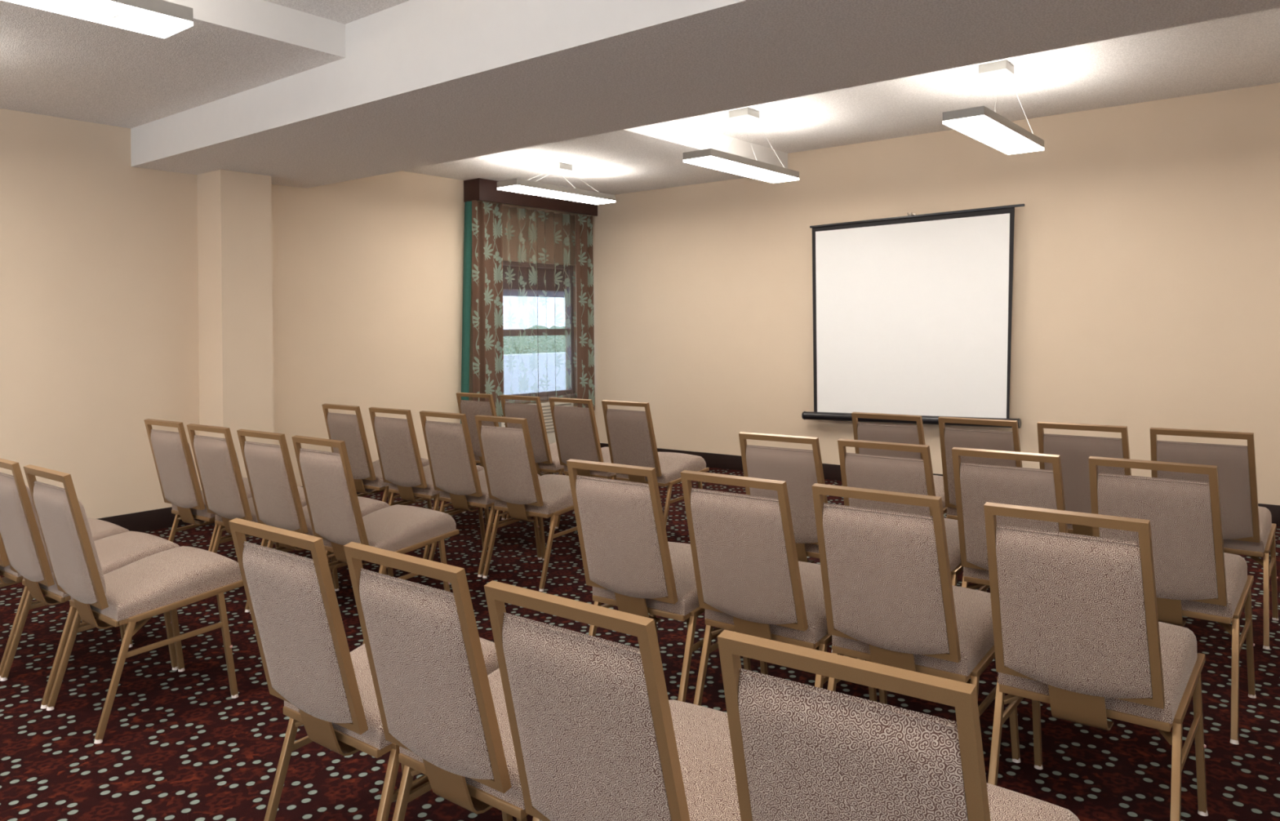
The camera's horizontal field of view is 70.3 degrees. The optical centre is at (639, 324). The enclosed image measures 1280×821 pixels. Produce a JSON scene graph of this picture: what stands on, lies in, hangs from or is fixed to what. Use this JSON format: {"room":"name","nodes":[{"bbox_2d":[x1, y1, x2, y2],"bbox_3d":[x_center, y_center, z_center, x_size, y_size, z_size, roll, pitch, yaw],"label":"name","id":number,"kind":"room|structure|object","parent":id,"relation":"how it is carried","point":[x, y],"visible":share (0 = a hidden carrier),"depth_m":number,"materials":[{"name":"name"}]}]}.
{"room":"conference room","nodes":[
{"label":"conference room","id":0,"kind":"room"},
{"bbox_2d":[196,169,274,490],"bbox_3d":[-3.019,0.170,6.794,0.351,2.576,0.390,-1,0,38],"label":"wall pillar","id":1,"kind":"structure","parent":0,"point":[235,261],"depth_m":6.67,"materials":[{"name":"paint"}]},
{"bbox_2d":[0,108,582,519],"bbox_3d":[-4.407,-0.130,5.485,0.200,3.200,12.357,-1,0,38],"label":"wall","id":2,"kind":"structure","parent":0,"point":[99,277],"depth_m":6.51,"materials":[{"name":"paint"}]},
{"bbox_2d":[0,0,345,128],"bbox_3d":[-4.799,-1.467,2.762,2.585,0.177,7.208,-1,0,38],"label":"ceiling","id":3,"kind":"structure","parent":2,"relation":"attached to","point":[52,64],"depth_m":4.77,"materials":[{"name":"white paint"}]},
{"bbox_2d":[97,463,480,532],"bbox_3d":[-4.310,1.397,5.408,0.014,0.143,11.943,-1,0,38],"label":"baseboard","id":4,"kind":"structure","parent":2,"relation":"attached to","point":[161,518],"depth_m":6.44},
{"bbox_2d":[463,177,597,216],"bbox_3d":[-1.084,-1.294,9.376,0.224,0.208,1.714,-1,0,38],"label":"valance","id":5,"kind":"object","parent":2,"relation":"attached to","point":[482,189],"visible":0.73,"depth_m":9.02,"materials":[{"name":"brown wood"}]},
{"bbox_2d":[460,200,503,423],"bbox_3d":[-1.531,-0.118,8.791,0.198,2.132,0.445,-1,0,38],"label":"drape","id":6,"kind":"object","parent":5,"relation":"hanging from","point":[482,239],"visible":0.88,"depth_m":8.73,"materials":[{"name":"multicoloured fabric"}]},
{"bbox_2d":[575,214,595,410],"bbox_3d":[-0.588,-0.126,9.898,0.068,2.132,0.266,-1,0,38],"label":"drape","id":7,"kind":"object","parent":5,"relation":"hanging from","point":[584,224],"visible":0.95,"depth_m":9.88,"materials":[{"name":"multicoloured fabric"}]},
{"bbox_2d":[497,401,573,444],"bbox_3d":[-1.076,1.060,9.451,0.089,0.490,1.060,-1,0,38],"label":"wall heater","id":8,"kind":"object","parent":2,"relation":"attached to","point":[546,409],"visible":0.08,"depth_m":9.54,"materials":[{"name":"beige metal"}]},
{"bbox_2d":[504,403,571,433],"bbox_3d":[-1.044,0.990,9.425,0.006,0.288,0.980,-1,0,38],"label":"grille","id":9,"kind":"object","parent":8,"relation":"attached to","point":[546,409],"depth_m":9.54,"materials":[{"name":"beige metal"}]},
{"bbox_2d":[502,205,577,404],"bbox_3d":[-1.066,-0.194,9.422,0.076,1.987,1.180,-1,0,38],"label":"sheer curtain","id":10,"kind":"object","parent":2,"relation":"hanging from","point":[540,308],"visible":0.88,"depth_m":9.47,"materials":[{"name":"multicoloured fabric"}]},
{"bbox_2d":[403,120,787,195],"bbox_3d":[-0.677,-1.497,7.990,2.585,0.177,3.391,-1,0,38],"label":"ceiling","id":11,"kind":"structure","parent":2,"relation":"attached to","point":[648,157],"depth_m":7.94,"materials":[{"name":"white paint"}]},
{"bbox_2d":[130,0,1279,188],"bbox_3d":[0.512,-1.389,4.029,9.355,0.445,1.358,-1,0,38],"label":"ceiling beam","id":12,"kind":"structure","parent":2,"relation":"attached to","point":[418,83],"depth_m":4.29,"materials":[{"name":"white paint"}]},
{"bbox_2d":[0,466,1279,820],"bbox_3d":[-0.637,1.468,2.521,9.755,0.100,12.357,-1,0,38],"label":"floor","id":13,"kind":"structure","parent":0,"point":[175,745],"depth_m":3.23,"materials":[{"name":"carpet"}]},
{"bbox_2d":[0,518,129,678],"bbox_3d":[-2.656,0.983,4.028,0.470,0.928,0.624,-1,0,38],"label":"banquet chair","id":14,"kind":"object","parent":13,"relation":"on","point":[100,529],"visible":0.27,"depth_m":3.86,"materials":[{"name":"beige fabric"}]},
{"bbox_2d":[0,457,179,708],"bbox_3d":[-2.278,0.978,3.730,0.470,0.928,0.624,-1,0,39],"label":"banquet chair","id":15,"kind":"object","parent":13,"relation":"on","point":[20,532],"visible":0.69,"depth_m":3.54,"materials":[{"name":"beige fabric"}]},
{"bbox_2d":[23,464,244,743],"bbox_3d":[-1.898,0.972,3.434,0.470,0.928,0.624,-1,0,39],"label":"banquet chair","id":16,"kind":"object","parent":13,"relation":"on","point":[140,590],"visible":0.96,"depth_m":3.29,"materials":[{"name":"beige fabric"}]},
{"bbox_2d":[143,418,279,561],"bbox_3d":[-2.408,0.984,5.180,0.470,0.928,0.624,-1,0,37],"label":"banquet chair","id":17,"kind":"object","parent":13,"relation":"on","point":[174,462],"visible":0.56,"depth_m":4.96,"materials":[{"name":"beige fabric"}]},
{"bbox_2d":[186,423,333,612],"bbox_3d":[-2.018,0.978,4.872,0.470,0.928,0.624,-1,0,37],"label":"banquet chair","id":18,"kind":"object","parent":13,"relation":"on","point":[224,491],"visible":0.47,"depth_m":4.65,"materials":[{"name":"beige fabric"}]},
{"bbox_2d":[236,429,389,613],"bbox_3d":[-1.626,0.973,4.577,0.470,0.928,0.624,-1,0,37],"label":"banquet chair","id":19,"kind":"object","parent":13,"relation":"on","point":[273,485],"visible":0.49,"depth_m":4.36,"materials":[{"name":"beige fabric"}]},
{"bbox_2d":[228,518,512,820],"bbox_3d":[-0.697,0.956,2.436,0.470,0.928,0.624,-1,0,38],"label":"banquet chair","id":20,"kind":"object","parent":13,"relation":"on","point":[326,688],"visible":0.59,"depth_m":2.22,"materials":[{"name":"beige fabric"}]},
{"bbox_2d":[291,435,459,644],"bbox_3d":[-1.240,0.967,4.273,0.470,0.928,0.624,-1,0,39],"label":"banquet chair","id":21,"kind":"object","parent":13,"relation":"on","point":[333,506],"visible":0.8,"depth_m":4.12,"materials":[{"name":"beige fabric"}]},
{"bbox_2d":[321,404,432,510],"bbox_3d":[-1.735,0.979,6.081,0.470,0.928,0.624,-1,0,39],"label":"banquet chair","id":22,"kind":"object","parent":13,"relation":"on","point":[366,473],"visible":0.44,"depth_m":5.85,"materials":[{"name":"beige fabric"}]},
{"bbox_2d":[368,407,485,559],"bbox_3d":[-1.337,0.973,5.773,0.470,0.928,0.624,-1,0,38],"label":"banquet chair","id":23,"kind":"object","parent":13,"relation":"on","point":[402,467],"visible":0.62,"depth_m":5.57,"materials":[{"name":"beige fabric"}]},
{"bbox_2d":[343,542,539,820],"bbox_3d":[-0.313,0.950,2.156,0.470,0.928,0.624,-1,0,39],"label":"banquet chair","id":24,"kind":"object","parent":13,"relation":"on","point":[437,700],"visible":0.56,"depth_m":1.94,"materials":[{"name":"beige fabric"}]},
{"bbox_2d":[419,410,542,577],"bbox_3d":[-0.949,0.968,5.474,0.470,0.928,0.624,-1,0,39],"label":"banquet chair","id":25,"kind":"object","parent":13,"relation":"on","point":[455,473],"visible":0.7,"depth_m":5.27,"materials":[{"name":"beige fabric"}]},
{"bbox_2d":[456,392,549,519],"bbox_3d":[-1.044,0.974,7.011,0.470,0.928,0.624,-1,0,39],"label":"banquet chair","id":26,"kind":"object","parent":13,"relation":"on","point":[471,409],"visible":0.25,"depth_m":6.82,"materials":[{"name":"beige fabric"}]},
{"bbox_2d":[474,414,577,591],"bbox_3d":[-0.570,0.963,5.176,0.470,0.928,0.624,-1,0,38],"label":"banquet chair","id":27,"kind":"object","parent":13,"relation":"on","point":[514,484],"visible":0.86,"depth_m":4.99,"materials":[{"name":"beige fabric"}]},
{"bbox_2d":[499,395,564,528],"bbox_3d":[-0.665,0.969,6.710,0.470,0.928,0.624,-1,0,39],"label":"banquet chair","id":28,"kind":"object","parent":13,"relation":"on","point":[546,457],"visible":0.44,"depth_m":6.46,"materials":[{"name":"beige fabric"}]},
{"bbox_2d":[548,397,616,528],"bbox_3d":[-0.278,0.963,6.407,0.470,0.928,0.624,-1,0,40],"label":"banquet chair","id":29,"kind":"object","parent":13,"relation":"on","point":[575,429],"visible":0.51,"depth_m":6.20,"materials":[{"name":"beige fabric"}]},
{"bbox_2d":[484,580,741,820],"bbox_3d":[0.057,0.945,1.829,0.470,0.928,0.624,-1,0,38],"label":"banquet chair","id":30,"kind":"object","parent":13,"relation":"on","point":[597,735],"visible":0.8,"depth_m":1.62,"materials":[{"name":"beige fabric"}]},
{"bbox_2d":[601,400,709,528],"bbox_3d":[0.099,0.958,6.111,0.470,0.928,0.624,-1,0,40],"label":"banquet chair","id":31,"kind":"object","parent":13,"relation":"on","point":[631,439],"visible":0.73,"depth_m":5.92,"materials":[{"name":"beige fabric"}]},
{"bbox_2d":[566,458,751,702],"bbox_3d":[0.082,0.950,3.424,0.470,0.928,0.624,-1,0,38],"label":"banquet chair","id":32,"kind":"object","parent":13,"relation":"on","point":[630,564],"visible":0.73,"depth_m":3.22,"materials":[{"name":"beige fabric"}]},
{"bbox_2d":[680,470,876,706],"bbox_3d":[0.485,0.944,3.130,0.470,0.928,0.624,-1,0,39],"label":"banquet chair","id":33,"kind":"object","parent":13,"relation":"on","point":[750,579],"visible":0.73,"depth_m":2.93,"materials":[{"name":"beige fabric"}]},
{"bbox_2d":[738,431,832,651],"bbox_3d":[0.794,0.944,4.212,0.470,0.928,0.624,-1,0,39],"label":"banquet chair","id":34,"kind":"object","parent":13,"relation":"on","point":[801,469],"visible":0.4,"depth_m":3.98,"materials":[{"name":"beige fabric"}]},
{"bbox_2d":[717,629,1079,820],"bbox_3d":[0.466,0.940,1.544,0.470,0.928,0.624,-1,0,37],"label":"banquet chair","id":35,"kind":"object","parent":13,"relation":"on","point":[801,752],"visible":1,"depth_m":1.32,"materials":[{"name":"beige fabric"}]},
{"bbox_2d":[851,412,946,514],"bbox_3d":[1.507,0.939,5.089,0.470,0.928,0.624,-1,0,39],"label":"banquet chair","id":36,"kind":"object","parent":13,"relation":"on","point":[905,434],"visible":0.16,"depth_m":4.87,"materials":[{"name":"beige fabric"}]},
{"bbox_2d":[837,438,986,592],"bbox_3d":[1.179,0.939,3.919,0.470,0.928,0.624,-1,0,39],"label":"banquet chair","id":37,"kind":"object","parent":13,"relation":"on","point":[880,473],"visible":0.23,"depth_m":3.70,"materials":[{"name":"beige fabric"}]},
{"bbox_2d":[811,483,1020,763],"bbox_3d":[0.866,0.939,2.850,0.470,0.928,0.624,-1,0,39],"label":"banquet chair","id":38,"kind":"object","parent":13,"relation":"on","point":[891,598],"visible":0.83,"depth_m":2.65,"materials":[{"name":"beige fabric"}]},
{"bbox_2d":[937,416,1022,519],"bbox_3d":[1.883,0.934,4.791,0.470,0.928,0.624,-1,0,39],"label":"banquet chair","id":39,"kind":"object","parent":13,"relation":"on","point":[949,438],"visible":0.24,"depth_m":4.59,"materials":[{"name":"beige fabric"}]},
{"bbox_2d":[951,447,1067,591],"bbox_3d":[1.553,0.934,3.616,0.470,0.928,0.624,-1,0,39],"label":"banquet chair","id":40,"kind":"object","parent":13,"relation":"on","point":[975,485],"visible":0.33,"depth_m":3.43,"materials":[{"name":"beige fabric"}]},
{"bbox_2d":[1036,422,1131,536],"bbox_3d":[2.263,0.928,4.497,0.470,0.928,0.624,-1,0,39],"label":"banquet chair","id":41,"kind":"object","parent":13,"relation":"on","point":[1074,451],"visible":0.33,"depth_m":4.30,"materials":[{"name":"beige fabric"}]},
{"bbox_2d":[983,502,1208,820],"bbox_3d":[1.263,0.934,2.528,0.470,0.928,0.624,-1,0,39],"label":"banquet chair","id":42,"kind":"object","parent":13,"relation":"on","point":[1077,630],"visible":1,"depth_m":2.34,"materials":[{"name":"beige fabric"}]},
{"bbox_2d":[1088,456,1256,744],"bbox_3d":[1.941,0.928,3.334,0.470,0.928,0.624,-1,0,40],"label":"banquet chair","id":43,"kind":"object","parent":13,"relation":"on","point":[1194,576],"visible":0.69,"depth_m":3.11,"materials":[{"name":"beige fabric"}]},
{"bbox_2d":[1150,427,1278,649],"bbox_3d":[2.639,0.923,4.199,0.470,0.928,0.624,-1,0,39],"label":"banquet chair","id":44,"kind":"object","parent":13,"relation":"on","point":[1248,529],"visible":0.51,"depth_m":3.95,"materials":[{"name":"beige fabric"}]},
{"bbox_2d":[263,0,1279,153],"bbox_3d":[-0.673,-1.717,2.531,9.755,0.229,12.357,-1,0,38],"label":"ceiling","id":45,"kind":"structure","parent":0,"point":[1241,51],"depth_m":6.17,"materials":[{"name":"white paint"}]},
{"bbox_2d":[3,0,193,38],"bbox_3d":[-2.177,-1.356,3.021,0.236,0.455,1.260,-1,0,38],"label":"pendant light","id":46,"kind":"object","parent":45,"relation":"hanging from","point":[162,19],"visible":1,"depth_m":3.33,"materials":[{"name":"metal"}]},
{"bbox_2d":[497,162,615,204],"bbox_3d":[-0.709,-1.269,7.989,0.236,0.278,1.260,-1,0,38],"label":"pendant light","id":47,"kind":"object","parent":45,"relation":"hanging from","point":[516,185],"visible":1,"depth_m":7.89,"materials":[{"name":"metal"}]},
{"bbox_2d":[497,185,615,204],"bbox_3d":[-0.708,-1.140,7.989,0.235,0.020,1.259,-1,0,38],"label":"diffuser","id":48,"kind":"object","parent":47,"relation":"attached to","point":[548,191],"depth_m":7.93,"materials":[{"name":"white plastic"}]},
{"bbox_2d":[683,145,799,182],"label":"pendant light","id":49,"kind":"object","parent":45,"relation":"hanging from","point":[718,160],"depth_m":6.66,"materials":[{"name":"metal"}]},
{"bbox_2d":[683,155,799,182],"bbox_3d":[0.786,-1.161,6.823,0.235,0.020,1.259,-1,0,38],"label":"diffuser","id":50,"kind":"object","parent":49,"relation":"attached to","point":[730,164],"depth_m":6.73,"materials":[{"name":"white plastic"}]},
{"bbox_2d":[728,107,759,128],"label":"ceiling canopy","id":51,"kind":"object","parent":45,"relation":"hanging from","point":[745,113],"depth_m":6.78,"materials":[{"name":"metal"}]},
{"bbox_2d":[942,60,1044,154],"bbox_3d":[2.235,-1.398,5.692,0.236,0.455,1.260,-1,0,38],"label":"pendant light","id":52,"kind":"object","parent":45,"relation":"hanging from","point":[981,123],"visible":1,"depth_m":5.60,"materials":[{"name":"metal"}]},
{"bbox_2d":[942,115,1044,154],"bbox_3d":[2.237,-1.181,5.692,0.235,0.020,1.259,-1,0,38],"label":"diffuser","id":53,"kind":"object","parent":52,"relation":"attached to","point":[968,125],"depth_m":5.56,"materials":[{"name":"white plastic"}]},
{"bbox_2d":[582,82,1279,505],"bbox_3d":[3.108,-0.210,7.300,9.355,3.200,0.200,-1,0,38],"label":"wall","id":54,"kind":"structure","parent":0,"point":[1146,284],"depth_m":7.14,"materials":[{"name":"paint"}]},
{"bbox_2d":[801,204,1024,428],"bbox_3d":[2.274,-0.046,7.741,1.953,1.811,0.139,-1,0,38],"label":"projection screen","id":55,"kind":"object","parent":54,"relation":"attached to","point":[913,313],"visible":0.93,"depth_m":7.66,"materials":[{"name":"white fabric"}]},
{"bbox_2d":[600,443,1279,526],"bbox_3d":[3.053,1.319,7.215,9.341,0.143,0.014,-1,0,38],"label":"baseboard","id":56,"kind":"structure","parent":54,"relation":"attached to","point":[831,472],"depth_m":8.88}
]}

